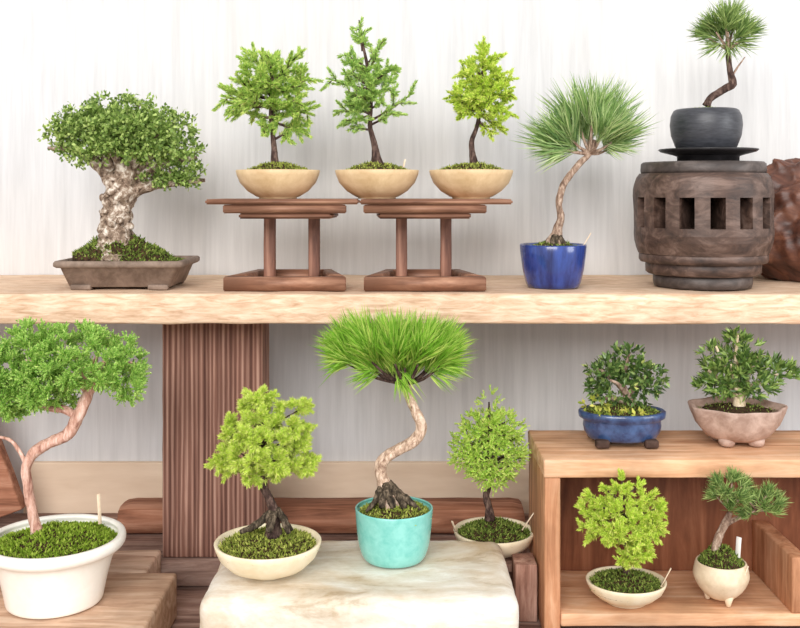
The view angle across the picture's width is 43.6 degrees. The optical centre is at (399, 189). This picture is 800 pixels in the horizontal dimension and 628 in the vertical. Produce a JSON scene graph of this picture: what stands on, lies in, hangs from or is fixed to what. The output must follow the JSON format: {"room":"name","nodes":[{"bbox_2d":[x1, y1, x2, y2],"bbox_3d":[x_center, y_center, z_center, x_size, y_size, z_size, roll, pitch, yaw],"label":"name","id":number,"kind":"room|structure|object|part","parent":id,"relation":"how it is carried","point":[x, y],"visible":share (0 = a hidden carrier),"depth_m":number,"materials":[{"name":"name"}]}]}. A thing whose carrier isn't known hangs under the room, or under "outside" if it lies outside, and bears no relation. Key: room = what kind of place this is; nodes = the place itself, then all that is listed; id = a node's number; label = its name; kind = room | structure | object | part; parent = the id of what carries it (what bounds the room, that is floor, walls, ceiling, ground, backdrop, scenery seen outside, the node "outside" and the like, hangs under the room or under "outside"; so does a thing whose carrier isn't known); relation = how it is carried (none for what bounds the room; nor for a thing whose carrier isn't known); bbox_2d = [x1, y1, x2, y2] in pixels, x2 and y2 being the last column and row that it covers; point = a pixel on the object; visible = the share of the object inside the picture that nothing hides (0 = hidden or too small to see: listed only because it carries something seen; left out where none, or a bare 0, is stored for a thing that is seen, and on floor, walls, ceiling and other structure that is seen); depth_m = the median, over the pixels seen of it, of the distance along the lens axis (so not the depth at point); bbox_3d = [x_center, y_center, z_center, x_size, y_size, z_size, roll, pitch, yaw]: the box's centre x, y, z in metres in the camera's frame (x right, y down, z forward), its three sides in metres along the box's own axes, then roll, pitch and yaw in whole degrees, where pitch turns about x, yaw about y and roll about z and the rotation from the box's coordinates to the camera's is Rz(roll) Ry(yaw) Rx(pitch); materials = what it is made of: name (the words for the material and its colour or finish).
{"room":"plant shop","nodes":[
{"label":"plant shop","id":0,"kind":"room"},
{"bbox_2d":[0,0,799,512],"bbox_3d":[0.000,-0.100,1.800,3.400,2.700,0.100,0,0,0],"label":"wall","id":1,"kind":"structure","parent":0,"point":[53,53],"depth_m":1.75,"materials":[{"name":"white paint"}]},
{"bbox_2d":[24,461,528,512],"bbox_3d":[0.223,0.547,1.744,1.755,0.146,0.012,0,0,0],"label":"trim","id":2,"kind":"structure","parent":1,"relation":"attached to","point":[58,486],"depth_m":1.74,"materials":[{"name":"beige wood"}]},
{"bbox_2d":[0,275,799,324],"bbox_3d":[0.035,0.169,1.584,1.972,0.045,0.331,0,0,0],"label":"plank","id":3,"kind":"object","parent":1,"relation":"attached to","point":[506,299],"visible":0.68,"depth_m":1.42,"materials":[{"name":"brown wood"}]},
{"bbox_2d":[37,89,208,289],"bbox_3d":[-0.423,-0.004,1.526,0.252,0.303,0.162,0,0,6],"label":"potted elm","id":4,"kind":"object","parent":3,"relation":"on","point":[133,144],"visible":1,"depth_m":1.50,"materials":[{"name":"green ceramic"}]},
{"bbox_2d":[53,256,199,289],"bbox_3d":[-0.414,0.126,1.530,0.191,0.043,0.134,0,0,0],"label":"pot","id":5,"kind":"object","parent":4,"relation":"on","point":[80,272],"depth_m":1.47,"materials":[{"name":"brown ceramic"}]},
{"bbox_2d":[205,199,358,290],"bbox_3d":[-0.172,0.080,1.525,0.222,0.134,0.150,0,0,0],"label":"display stand","id":6,"kind":"object","parent":3,"relation":"on","point":[269,278],"visible":0.99,"depth_m":1.46,"materials":[{"name":"brown wood"}]},
{"bbox_2d":[211,42,323,198],"bbox_3d":[-0.199,-0.107,1.526,0.165,0.241,0.128,0,0,27],"label":"bonsai tree","id":7,"kind":"object","parent":6,"relation":"on","point":[275,179],"visible":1,"depth_m":1.50,"materials":[{"name":"plant"}]},
{"bbox_2d":[236,169,319,198],"bbox_3d":[-0.185,-0.009,1.520,0.128,0.043,0.128,0,0,0],"label":"pot","id":8,"kind":"object","parent":7,"relation":"on","point":[262,183],"depth_m":1.47,"materials":[{"name":"beige ceramic"}]},
{"bbox_3d":[-0.202,0.084,1.554,0.018,0.125,0.018,0,0,0],"label":"leg","id":9,"kind":"part","parent":6,"relation":"part of","materials":[{"name":"brown wood"}]},
{"bbox_3d":[-0.168,0.137,1.527,0.178,0.021,0.146,0,0,0],"label":"frame","id":10,"kind":"part","parent":6,"relation":"part of","materials":[{"name":"brown wood"}]},
{"bbox_3d":[-0.133,0.084,1.554,0.018,0.125,0.018,0,0,0],"label":"leg","id":11,"kind":"part","parent":6,"relation":"part of","materials":[{"name":"brown wood"}]},
{"bbox_2d":[359,199,512,290],"bbox_3d":[0.052,0.080,1.525,0.222,0.134,0.150,0,0,0],"label":"display stand","id":12,"kind":"object","parent":3,"relation":"on","point":[401,278],"visible":1,"depth_m":1.45,"materials":[{"name":"brown wood"}]},
{"bbox_2d":[319,16,418,198],"bbox_3d":[-0.036,-0.126,1.521,0.128,0.277,0.129,0,0,-39],"label":"bonsai tree","id":13,"kind":"object","parent":12,"relation":"on","point":[374,179],"visible":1,"depth_m":1.51,"materials":[{"name":"plant"}]},
{"bbox_2d":[335,169,418,198],"bbox_3d":[-0.035,-0.009,1.520,0.128,0.043,0.128,0,0,0],"label":"pot","id":14,"kind":"object","parent":13,"relation":"on","point":[361,183],"depth_m":1.47,"materials":[{"name":"beige ceramic"}]},
{"bbox_3d":[0.002,0.084,1.554,0.018,0.125,0.019,0,0,0],"label":"leg","id":15,"kind":"part","parent":12,"relation":"part of","materials":[{"name":"brown wood"}]},
{"bbox_3d":[0.036,0.137,1.527,0.178,0.021,0.146,0,0,0],"label":"frame","id":16,"kind":"part","parent":12,"relation":"part of","materials":[{"name":"brown wood"}]},
{"bbox_3d":[0.071,0.084,1.554,0.018,0.125,0.018,0,0,0],"label":"leg","id":17,"kind":"part","parent":12,"relation":"part of","materials":[{"name":"brown wood"}]},
{"bbox_2d":[429,35,519,198],"bbox_3d":[0.112,-0.108,1.520,0.133,0.243,0.127,0,0,0],"label":"bonsai tree","id":18,"kind":"object","parent":12,"relation":"on","point":[473,179],"visible":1,"depth_m":1.50,"materials":[{"name":"plant"}]},
{"bbox_2d":[510,70,662,288],"bbox_3d":[0.286,-0.018,1.523,0.227,0.332,0.180,0,0,29],"label":"pine","id":19,"kind":"object","parent":3,"relation":"on","point":[554,262],"visible":1,"depth_m":1.50,"materials":[{"name":"plant"}]},
{"bbox_2d":[520,242,586,288],"bbox_3d":[0.233,0.115,1.520,0.101,0.065,0.101,0,0,0],"label":"pot","id":20,"kind":"object","parent":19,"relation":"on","point":[545,265],"depth_m":1.48,"materials":[{"name":"ceramic"}]},
{"bbox_2d":[633,161,774,289],"bbox_3d":[0.463,0.052,1.530,0.208,0.190,0.207,0,0,0],"label":"wooden pedestal","id":21,"kind":"object","parent":3,"relation":"on","point":[699,225],"visible":1,"depth_m":1.45,"materials":[{"name":"brown wood"}]},
{"bbox_2d":[658,147,758,160],"bbox_3d":[0.471,-0.053,1.530,0.148,0.019,0.148,0,0,0],"label":"saucer","id":22,"kind":"object","parent":21,"relation":"on","point":[692,153],"visible":0.87,"depth_m":1.49,"materials":[{"name":"black ceramic"}]},
{"bbox_2d":[670,0,770,147],"bbox_3d":[0.489,-0.183,1.527,0.150,0.245,0.114,0,0,0],"label":"pine","id":23,"kind":"object","parent":22,"relation":"on","point":[707,126],"visible":0.98,"depth_m":1.51,"materials":[{"name":"plant"}]},
{"bbox_2d":[670,107,742,147],"bbox_3d":[0.468,-0.092,1.530,0.108,0.063,0.108,0,0,0],"label":"pot","id":24,"kind":"object","parent":23,"relation":"on","point":[698,126],"depth_m":1.49,"materials":[{"name":"black ceramic"}]},
{"bbox_2d":[761,158,799,281],"bbox_3d":[0.682,0.045,1.643,0.275,0.203,0.181,0,0,0],"label":"wood","id":25,"kind":"object","parent":3,"relation":"on","point":[783,264],"visible":0.54,"depth_m":1.58,"materials":[{"name":"brown wood"}]},
{"bbox_2d":[429,169,512,198],"bbox_3d":[0.108,-0.009,1.520,0.128,0.043,0.128,0,0,0],"label":"pot","id":26,"kind":"object","parent":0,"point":[455,183],"depth_m":1.47,"materials":[{"name":"beige ceramic"}]},
{"bbox_3d":[0.000,1.280,0.625,3.400,0.060,2.450,0,0,0],"label":"floor","id":27,"kind":"structure","parent":0,"visible":0},
{"bbox_2d":[171,586,799,627],"bbox_3d":[0.020,0.925,1.407,2.001,0.651,0.656,0,0,0],"label":"bench","id":28,"kind":"object","parent":27,"relation":"on","point":[189,598],"visible":0.02,"depth_m":1.40,"materials":[{"name":"brown wood"}]},
{"bbox_2d":[0,573,176,627],"bbox_3d":[-0.641,0.566,1.250,0.660,0.064,0.303,0,0,0],"label":"wooden platform","id":29,"kind":"object","parent":28,"relation":"on","point":[129,600],"visible":0.64,"depth_m":1.29,"materials":[{"name":"brown wood"}]},
{"bbox_2d":[0,316,151,618],"bbox_3d":[-0.455,0.348,1.303,0.258,0.370,0.180,0,0,23],"label":"juniper","id":30,"kind":"object","parent":29,"relation":"on","point":[52,566],"visible":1,"depth_m":1.27,"materials":[{"name":"green plant"}]},
{"bbox_2d":[0,514,125,618],"bbox_3d":[-0.449,0.491,1.300,0.179,0.085,0.180,0,0,0],"label":"pot","id":31,"kind":"object","parent":30,"relation":"on","point":[58,567],"depth_m":1.25,"materials":[{"name":"white ceramic"}]},
{"bbox_2d":[108,550,160,572],"bbox_3d":[-0.664,0.568,1.452,0.613,0.060,0.097,0,0,0],"label":"board","id":32,"kind":"object","parent":28,"relation":"on","point":[135,561],"visible":0.16,"depth_m":1.46,"materials":[{"name":"brown wood"}]},
{"bbox_2d":[0,513,528,585],"bbox_3d":[0.020,0.579,1.620,2.001,0.040,0.231,0,0,0],"label":"plank","id":33,"kind":"object","parent":28,"relation":"on","point":[189,571],"visible":0.08,"depth_m":1.57,"materials":[{"name":"brown wood"}]},
{"bbox_2d":[0,439,25,516],"bbox_3d":[-0.710,0.427,1.653,0.179,0.265,0.026,0,0,0],"label":"leaning board","id":34,"kind":"object","parent":33,"relation":"on","point":[12,500],"visible":0.87,"depth_m":1.64,"materials":[{"name":"brown wood"}]},
{"bbox_2d":[162,323,268,556],"bbox_3d":[-0.285,0.376,1.560,0.154,0.368,0.081,0,0,0],"label":"wooden post","id":35,"kind":"object","parent":33,"relation":"on","point":[206,367],"visible":0.58,"depth_m":1.52,"materials":[{"name":"brown wood"}]},
{"bbox_2d":[117,497,524,532],"bbox_3d":[-0.128,0.537,1.653,0.667,0.045,0.076,0,0,0],"label":"timber beam","id":36,"kind":"structure","parent":33,"relation":"on","point":[137,515],"depth_m":1.62,"materials":[{"name":"brown wood"}]},
{"bbox_2d":[200,540,518,627],"bbox_3d":[-0.050,0.544,1.305,0.392,0.111,0.226,0,0,0],"label":"block","id":37,"kind":"object","parent":28,"relation":"on","point":[457,584],"visible":0.82,"depth_m":1.21,"materials":[{"name":"white stone"}]},
{"bbox_2d":[203,384,322,579],"bbox_3d":[-0.168,0.368,1.275,0.136,0.240,0.136,0,0,45],"label":"bonsai tree","id":38,"kind":"object","parent":37,"relation":"on","point":[273,549],"visible":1,"depth_m":1.26,"materials":[{"name":"plant"}]},
{"bbox_2d":[214,523,320,579],"bbox_3d":[-0.168,0.467,1.275,0.136,0.042,0.136,0,0,0],"label":"pot","id":39,"kind":"object","parent":38,"relation":"on","point":[259,554],"depth_m":1.24,"materials":[{"name":"beige ceramic"}]},
{"bbox_2d":[310,303,478,568],"bbox_3d":[-0.005,0.318,1.326,0.230,0.341,0.196,0,0,0],"label":"pine","id":40,"kind":"object","parent":37,"relation":"on","point":[393,526],"visible":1,"depth_m":1.30,"materials":[{"name":"green plant"}]},
{"bbox_2d":[355,496,432,568],"bbox_3d":[-0.008,0.454,1.327,0.103,0.068,0.103,0,0,0],"label":"pot","id":41,"kind":"object","parent":40,"relation":"on","point":[395,534],"depth_m":1.29,"materials":[{"name":"teal ceramic"}]},
{"bbox_2d":[504,548,537,621],"bbox_3d":[0.134,0.559,1.442,0.132,0.080,0.115,0,0,0],"label":"trestle","id":42,"kind":"object","parent":28,"relation":"on","point":[522,567],"visible":0.47,"depth_m":1.39,"materials":[{"name":"brown wood"}]},
{"bbox_2d":[446,384,533,557],"bbox_3d":[0.133,0.411,1.469,0.129,0.249,0.119,0,0,-9],"label":"cypress","id":43,"kind":"object","parent":42,"relation":"on","point":[513,536],"visible":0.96,"depth_m":1.45,"materials":[{"name":"plant"}]},
{"bbox_2d":[453,517,532,557],"bbox_3d":[0.138,0.517,1.470,0.119,0.036,0.119,0,0,0],"label":"pot","id":44,"kind":"object","parent":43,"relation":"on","point":[512,536],"depth_m":1.45,"materials":[{"name":"beige ceramic"}]},
{"bbox_2d":[528,430,799,627],"bbox_3d":[0.496,0.479,1.416,0.609,0.240,0.168,0,0,0],"label":"box shelf","id":45,"kind":"object","parent":28,"relation":"on","point":[562,463],"visible":0.79,"depth_m":1.40,"materials":[{"name":"brown wood"}]},
{"bbox_3d":[0.204,0.492,1.417,0.022,0.215,0.166,0,0,0],"label":"panel","id":46,"kind":"part","parent":45,"relation":"part of","materials":[{"name":"brown wood"}]},
{"bbox_2d":[573,468,670,608],"bbox_3d":[0.302,0.464,1.338,0.119,0.200,0.172,0,0,22],"label":"bonsai tree","id":47,"kind":"object","parent":45,"relation":"on","point":[622,585],"visible":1,"depth_m":1.31,"materials":[{"name":"plant"}]},
{"bbox_2d":[586,566,666,608],"bbox_3d":[0.310,0.549,1.372,0.110,0.030,0.101,0,0,0],"label":"pot","id":48,"kind":"object","parent":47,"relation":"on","point":[633,588],"depth_m":1.35,"materials":[{"name":"beige ceramic"}]},
{"bbox_2d":[578,339,670,448],"bbox_3d":[0.318,0.285,1.420,0.139,0.146,0.089,0,0,0],"label":"bonsai tree","id":49,"kind":"object","parent":45,"relation":"on","point":[625,419],"visible":1,"depth_m":1.40,"materials":[{"name":"green plant"}]},
{"bbox_2d":[578,404,665,448],"bbox_3d":[0.315,0.335,1.420,0.123,0.046,0.089,0,0,0],"label":"pot","id":50,"kind":"object","parent":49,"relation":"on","point":[606,424],"depth_m":1.39,"materials":[{"name":"blue ceramic"}]},
{"bbox_3d":[0.496,0.372,1.417,0.609,0.025,0.168,0,0,0],"label":"panel","id":51,"kind":"part","parent":45,"relation":"part of","materials":[{"name":"brown wood"}]},
{"bbox_3d":[0.496,0.492,1.493,0.563,0.215,0.012,0,0,0],"label":"panel","id":52,"kind":"part","parent":45,"relation":"part of","materials":[{"name":"brown wood"}]},
{"bbox_2d":[693,463,791,606],"bbox_3d":[0.456,0.460,1.340,0.122,0.206,0.135,0,0,0],"label":"pine","id":53,"kind":"object","parent":45,"relation":"on","point":[720,572],"visible":1,"depth_m":1.33,"materials":[{"name":"green plant"}]},
{"bbox_2d":[693,554,749,606],"bbox_3d":[0.440,0.536,1.370,0.074,0.056,0.074,0,0,0],"label":"pot","id":54,"kind":"object","parent":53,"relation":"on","point":[720,577],"depth_m":1.35,"materials":[{"name":"beige ceramic"}]},
{"bbox_2d":[688,325,799,446],"bbox_3d":[0.491,0.274,1.421,0.164,0.169,0.117,0,0,0],"label":"potted shrub","id":55,"kind":"object","parent":45,"relation":"on","point":[730,418],"visible":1,"depth_m":1.40,"materials":[{"name":"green plant"}]},
{"bbox_2d":[688,396,787,446],"bbox_3d":[0.480,0.332,1.421,0.137,0.054,0.117,0,0,0],"label":"pot","id":56,"kind":"object","parent":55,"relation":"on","point":[730,420],"depth_m":1.39,"materials":[{"name":"pink ceramic"}]}
]}

